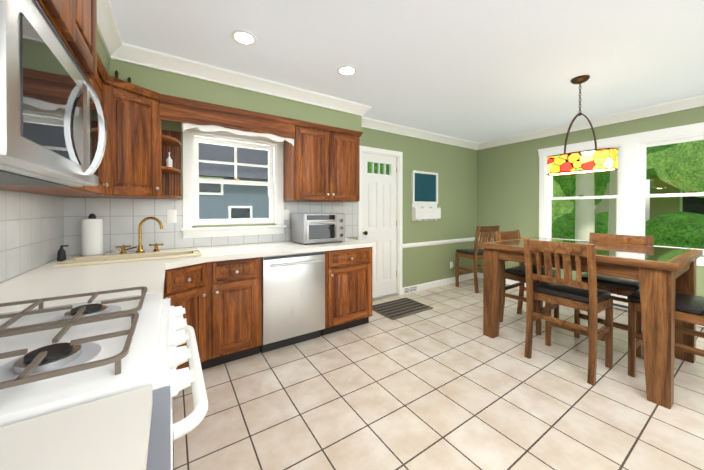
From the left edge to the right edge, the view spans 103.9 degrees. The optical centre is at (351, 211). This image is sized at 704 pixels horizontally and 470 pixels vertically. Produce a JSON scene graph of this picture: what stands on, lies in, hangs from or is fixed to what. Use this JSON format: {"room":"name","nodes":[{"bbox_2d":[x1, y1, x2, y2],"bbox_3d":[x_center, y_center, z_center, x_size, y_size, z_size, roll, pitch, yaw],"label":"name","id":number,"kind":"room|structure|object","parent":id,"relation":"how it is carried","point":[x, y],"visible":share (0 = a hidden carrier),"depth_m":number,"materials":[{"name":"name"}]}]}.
{"room":"kitchen","nodes":[
{"label":"kitchen","id":0,"kind":"room"},
{"bbox_2d":[0,385,151,469],"bbox_3d":[-0.157,0.384,-0.430,0.668,0.040,1.952,0,0,-33],"label":"countertop","id":1,"kind":"structure","parent":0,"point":[111,433],"depth_m":0.44,"materials":[{"name":"white laminate"}]},
{"bbox_2d":[2,31,703,310],"bbox_3d":[1.598,0.017,1.286,5.850,2.500,6.000,0,0,-33],"label":"wall","id":2,"kind":"structure","parent":0,"point":[495,186],"depth_m":4.35,"materials":[{"name":"green paint"}]},
{"bbox_2d":[0,189,67,282],"bbox_3d":[-1.094,0.128,0.358,0.030,0.462,4.300,0,0,-33],"label":"tile backsplash","id":3,"kind":"structure","parent":2,"relation":"attached to","point":[37,230],"depth_m":1.63,"materials":[{"name":"white tile"}]},
{"bbox_2d":[0,67,115,195],"bbox_3d":[-1.541,-0.520,1.372,0.390,0.823,1.129,0,0,-33],"label":"upper cabinet","id":4,"kind":"object","parent":2,"relation":"attached to","point":[106,186],"depth_m":1.90,"materials":[{"name":"brown wood"}]},
{"bbox_2d":[36,0,103,91],"bbox_3d":[-0.989,-0.706,0.627,0.496,0.443,0.706,0,0,-33],"label":"upper cabinet","id":5,"kind":"object","parent":2,"relation":"attached to","point":[75,21],"depth_m":0.87,"materials":[{"name":"brown wood"}]},
{"bbox_2d":[0,0,106,186],"bbox_3d":[-0.968,-0.281,0.643,0.547,0.389,0.706,0,0,-33],"label":"microwave","id":6,"kind":"object","parent":5,"relation":"attached to","point":[51,111],"visible":1,"depth_m":0.61,"materials":[{"name":"silver metal"}]},
{"bbox_2d":[97,0,124,61],"bbox_3d":[-0.299,-1.173,-0.174,0.085,0.104,5.350,0,0,-33],"label":"crown molding","id":7,"kind":"structure","parent":2,"relation":"attached to","point":[116,47],"depth_m":1.80,"materials":[{"name":"white wood"}]},
{"bbox_2d":[60,70,163,198],"bbox_3d":[-1.856,-0.574,2.105,0.667,0.924,0.529,0,0,-33],"label":"upper cabinet","id":8,"kind":"object","parent":2,"relation":"attached to","point":[141,158],"depth_m":2.08,"materials":[{"name":"brown wood"}]},
{"bbox_2d":[166,152,172,166],"bbox_3d":[-1.588,-0.439,2.395,0.048,0.138,0.054,0,0,-33],"label":"bottle","id":9,"kind":"object","parent":8,"relation":"attached to","point":[169,162],"depth_m":2.38,"materials":[{"name":"white ceramic"}]},
{"bbox_2d":[68,197,357,255],"bbox_3d":[-1.079,0.115,2.935,2.762,0.462,0.006,0,0,-33],"label":"tile backsplash","id":10,"kind":"structure","parent":2,"relation":"attached to","point":[121,217],"depth_m":2.46,"materials":[{"name":"white tile"}]},
{"bbox_2d":[167,210,176,222],"bbox_3d":[-1.663,0.048,2.542,0.075,0.125,0.010,0,0,-33],"label":"light switch","id":11,"kind":"object","parent":10,"relation":"attached to","point":[171,216],"visible":1,"depth_m":2.54,"materials":[{"name":"white plastic"}]},
{"bbox_2d":[284,210,288,219],"bbox_3d":[-0.750,0.040,3.142,0.070,0.115,0.008,0,0,-33],"label":"outlet","id":12,"kind":"object","parent":10,"relation":"attached to","point":[286,214],"visible":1,"depth_m":3.14,"materials":[{"name":"white plastic"}]},
{"bbox_2d":[181,123,285,237],"bbox_3d":[-1.215,-0.302,2.901,1.010,1.110,0.210,0,0,-33],"label":"window","id":13,"kind":"structure","parent":2,"relation":"in","point":[193,138],"depth_m":2.84,"materials":[{"name":"white wood"}]},
{"bbox_2d":[125,43,372,119],"bbox_3d":[-0.752,-1.188,2.689,2.285,0.104,0.105,0,0,-33],"label":"crown molding","id":14,"kind":"structure","parent":2,"relation":"attached to","point":[137,55],"depth_m":2.47,"materials":[{"name":"white wood"}]},
{"bbox_2d":[280,119,359,201],"bbox_3d":[-0.340,-0.529,3.208,0.820,0.823,0.346,0,0,-33],"label":"upper cabinet","id":15,"kind":"object","parent":2,"relation":"attached to","point":[321,163],"depth_m":3.02,"materials":[{"name":"brown wood"}]},
{"bbox_2d":[362,152,396,297],"bbox_3d":[0.406,0.207,3.932,0.652,2.040,0.108,0,0,-33],"label":"entry door","id":16,"kind":"structure","parent":2,"relation":"in","point":[379,222],"depth_m":3.96,"materials":[{"name":"white paint"}]},
{"bbox_2d":[358,146,402,300],"bbox_3d":[0.375,0.185,3.972,0.800,2.135,0.168,0,0,-33],"label":"door frame","id":17,"kind":"structure","parent":2,"relation":"attached to","point":[399,195],"depth_m":4.09,"materials":[{"name":"white wood"}]},
{"bbox_2d":[403,285,416,293],"bbox_3d":[0.894,1.199,4.216,0.280,0.085,0.010,0,0,-33],"label":"air vent","id":18,"kind":"object","parent":2,"relation":"attached to","point":[410,289],"visible":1,"depth_m":4.20,"materials":[{"name":"white metal"}]},
{"bbox_2d":[362,119,480,149],"bbox_3d":[1.122,-1.196,4.321,2.810,0.104,0.090,0,0,-33],"label":"crown molding","id":19,"kind":"structure","parent":2,"relation":"attached to","point":[372,124],"depth_m":4.24,"materials":[{"name":"white wood"}]},
{"bbox_2d":[412,170,440,220],"bbox_3d":[1.183,-0.239,4.369,0.580,0.780,0.084,0,0,-33],"label":"chalkboard","id":20,"kind":"object","parent":2,"relation":"attached to","point":[424,195],"visible":1,"depth_m":4.37,"materials":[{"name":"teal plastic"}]},
{"bbox_2d":[402,273,473,294],"bbox_3d":[1.557,1.199,4.664,1.920,0.100,0.014,0,0,-33],"label":"baseboard","id":21,"kind":"structure","parent":2,"relation":"attached to","point":[432,284],"depth_m":4.61,"materials":[{"name":"white"}]},
{"bbox_2d":[402,237,474,247],"bbox_3d":[1.559,0.522,4.658,1.920,0.065,0.022,0,0,-33],"label":"trim","id":22,"kind":"structure","parent":2,"relation":"attached to","point":[418,244],"depth_m":4.55,"materials":[{"name":"white wood"}]},
{"bbox_2d":[477,272,525,286],"bbox_3d":[2.628,1.199,4.768,0.014,0.100,0.955,0,0,-33],"label":"baseboard","id":23,"kind":"structure","parent":2,"relation":"attached to","point":[480,275],"depth_m":4.70,"materials":[{"name":"white"}]},
{"bbox_2d":[477,94,703,149],"bbox_3d":[3.883,-1.188,2.778,0.085,0.104,5.700,0,0,-33],"label":"crown molding","id":24,"kind":"structure","parent":2,"relation":"attached to","point":[696,101],"depth_m":3.58,"materials":[{"name":"white wood"}]},
{"bbox_2d":[538,122,703,265],"bbox_3d":[3.526,-0.185,3.487,0.210,1.550,2.060,0,0,-33],"label":"window","id":25,"kind":"structure","parent":2,"relation":"in","point":[639,143],"depth_m":3.45,"materials":[{"name":"white wood"}]},
{"bbox_2d":[611,294,703,326],"bbox_3d":[3.460,1.155,3.439,0.077,0.200,2.150,0,0,-33],"label":"baseboard heater","id":26,"kind":"object","parent":2,"relation":"attached to","point":[620,305],"depth_m":3.48,"materials":[{"name":"white metal"}]},
{"bbox_2d":[110,0,703,142],"bbox_3d":[1.598,-1.293,1.279,5.850,0.120,6.000,0,0,-33],"label":"ceiling","id":27,"kind":"structure","parent":0,"point":[478,71],"depth_m":2.13,"materials":[{"name":"white paint"}]},
{"bbox_2d":[231,30,256,45],"bbox_3d":[-0.770,-1.234,1.963,0.170,0.006,0.170,0,0,-33],"label":"recessed light","id":28,"kind":"object","parent":27,"relation":"in","point":[242,37],"visible":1,"depth_m":1.95,"materials":[{"name":"white"}]},
{"bbox_2d":[337,66,356,75],"bbox_3d":[-0.045,-1.236,2.426,0.170,0.006,0.170,0,0,-33],"label":"recessed light","id":29,"kind":"object","parent":27,"relation":"in","point":[346,70],"visible":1,"depth_m":2.42,"materials":[{"name":"white"}]},
{"bbox_2d":[546,75,617,175],"bbox_3d":[2.131,-0.800,2.575,0.242,0.880,0.522,0,0,-33],"label":"pendant lamp","id":30,"kind":"object","parent":27,"relation":"hanging from","point":[595,160],"visible":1,"depth_m":2.51,"materials":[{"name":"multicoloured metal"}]},
{"bbox_2d":[173,278,703,469],"bbox_3d":[1.598,1.327,1.292,5.850,0.120,6.000,0,0,-33],"label":"floor","id":31,"kind":"structure","parent":0,"point":[444,383],"depth_m":1.81,"materials":[{"name":"tile"}]},
{"bbox_2d":[0,286,207,469],"bbox_3d":[-0.846,0.787,0.729,0.779,0.965,0.713,0,0,-33],"label":"range","id":32,"kind":"object","parent":31,"relation":"on","point":[53,359],"visible":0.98,"depth_m":0.66,"materials":[{"name":"white metal"}]},
{"bbox_2d":[163,263,261,369],"bbox_3d":[-1.002,0.913,2.028,0.710,0.700,1.606,0,0,-33],"label":"base cabinet","id":33,"kind":"object","parent":31,"relation":"on","point":[220,302],"depth_m":2.22,"materials":[{"name":"brown wood"}]},
{"bbox_2d":[163,262,210,294],"bbox_3d":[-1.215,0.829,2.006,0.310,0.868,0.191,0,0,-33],"label":"drawer","id":34,"kind":"object","parent":33,"relation":"attached to","point":[186,278],"depth_m":2.00,"materials":[{"name":"brown wood"}]},
{"bbox_2d":[0,261,171,312],"bbox_3d":[-1.345,0.374,1.402,0.690,0.040,0.940,0,0,-33],"label":"countertop","id":35,"kind":"structure","parent":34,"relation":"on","point":[26,286],"depth_m":1.35,"materials":[{"name":"white stone"}]},
{"bbox_2d":[26,217,375,272],"bbox_3d":[-0.945,0.285,2.514,2.578,0.484,0.842,0,0,-33],"label":"countertop","id":36,"kind":"structure","parent":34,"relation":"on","point":[180,257],"depth_m":2.20,"materials":[{"name":"white stone"}]},
{"bbox_2d":[57,245,68,260],"bbox_3d":[-2.045,0.296,1.947,0.059,0.110,0.048,0,0,-33],"label":"soap pump","id":37,"kind":"object","parent":36,"relation":"on","point":[61,253],"visible":0.96,"depth_m":1.93,"materials":[{"name":"black plastic"}]},
{"bbox_2d":[79,214,104,255],"bbox_3d":[-2.037,0.184,2.161,0.150,0.332,0.150,0,0,-33],"label":"paper towel holder","id":38,"kind":"object","parent":36,"relation":"on","point":[91,234],"visible":0.88,"depth_m":2.12,"materials":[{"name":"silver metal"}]},
{"bbox_2d":[53,248,201,267],"bbox_3d":[-1.615,0.430,2.084,0.810,0.199,0.375,0,0,-33],"label":"sink basin","id":39,"kind":"object","parent":36,"relation":"in","point":[140,255],"depth_m":2.03,"materials":[{"name":"beige ceramic"}]},
{"bbox_2d":[115,217,163,253],"bbox_3d":[-1.684,0.188,2.188,0.308,0.285,0.112,0,0,-33],"label":"faucet","id":40,"kind":"object","parent":36,"relation":"on","point":[140,250],"depth_m":2.19,"materials":[{"name":"gold metal"}]},
{"bbox_2d":[291,213,344,244],"bbox_3d":[-0.365,0.182,3.067,0.500,0.325,0.428,0,0,-33],"label":"toaster oven","id":41,"kind":"object","parent":36,"relation":"on","point":[307,228],"visible":1,"depth_m":2.92,"materials":[{"name":"silver metal"}]},
{"bbox_2d":[260,251,324,352],"bbox_3d":[-0.674,0.826,2.780,0.601,0.865,0.696,0,0,-33],"label":"dishwasher","id":42,"kind":"object","parent":31,"relation":"on","point":[293,298],"visible":0.88,"depth_m":2.52,"materials":[{"name":"grey metal"}]},
{"bbox_2d":[321,247,371,335],"bbox_3d":[-0.187,0.827,3.136,0.590,0.860,0.646,0,0,-33],"label":"base cabinet","id":43,"kind":"object","parent":31,"relation":"on","point":[348,272],"depth_m":2.85,"materials":[{"name":"brown wood"}]},
{"bbox_2d":[372,298,432,319],"bbox_3d":[0.624,1.247,3.571,0.700,0.014,0.500,0,0,-33],"label":"door mat","id":44,"kind":"object","parent":31,"relation":"on","point":[397,309],"visible":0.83,"depth_m":3.52,"materials":[{"name":"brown fabric"}]},
{"bbox_2d":[455,225,499,292],"bbox_3d":[2.025,0.737,4.471,0.468,1.030,0.472,0,0,-25],"label":"chair","id":45,"kind":"object","parent":31,"relation":"on","point":[475,253],"visible":0.69,"depth_m":4.30,"materials":[{"name":"brown wood"}]},
{"bbox_2d":[495,230,558,334],"bbox_3d":[1.972,0.744,3.099,0.468,1.030,0.472,0,0,-33],"label":"chair","id":46,"kind":"object","parent":31,"relation":"on","point":[517,273],"visible":0.52,"depth_m":3.06,"materials":[{"name":"brown wood"}]},
{"bbox_2d":[523,238,612,385],"bbox_3d":[1.791,0.748,2.295,0.472,1.030,0.468,0,0,-33],"label":"chair","id":47,"kind":"object","parent":31,"relation":"on","point":[579,294],"visible":1,"depth_m":2.20,"materials":[{"name":"brown wood"}]},
{"bbox_2d":[479,237,702,408],"bbox_3d":[2.126,0.792,2.568,1.125,0.935,1.320,0,0,-33],"label":"dining table","id":48,"kind":"object","parent":31,"relation":"on","point":[662,275],"visible":0.85,"depth_m":1.99,"materials":[{"name":"brown wood"}]},
{"bbox_2d":[574,232,653,357],"bbox_3d":[2.541,0.746,2.685,0.472,1.030,0.468,0,0,-33],"label":"chair","id":49,"kind":"object","parent":31,"relation":"on","point":[620,286],"visible":0.44,"depth_m":2.61,"materials":[{"name":"brown wood"}]},
{"bbox_2d":[627,289,703,377],"bbox_3d":[2.439,0.750,2.058,0.468,1.030,0.472,0,0,-33],"label":"chair","id":50,"kind":"object","parent":31,"relation":"on","point":[689,308],"visible":0.56,"depth_m":2.08,"materials":[{"name":"brown wood"}]},
{"label":"outside","id":51,"kind":"structure","parent":0,"visible":0},
{"bbox_2d":[199,140,703,248],"bbox_3d":[3.732,-4.502,20.301,110.000,15.241,110.000,0,0,-33],"label":"outdoor view","id":52,"kind":"object","parent":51,"point":[563,187],"depth_m":11.67,"materials":[{"name":"green plant"}]}
]}

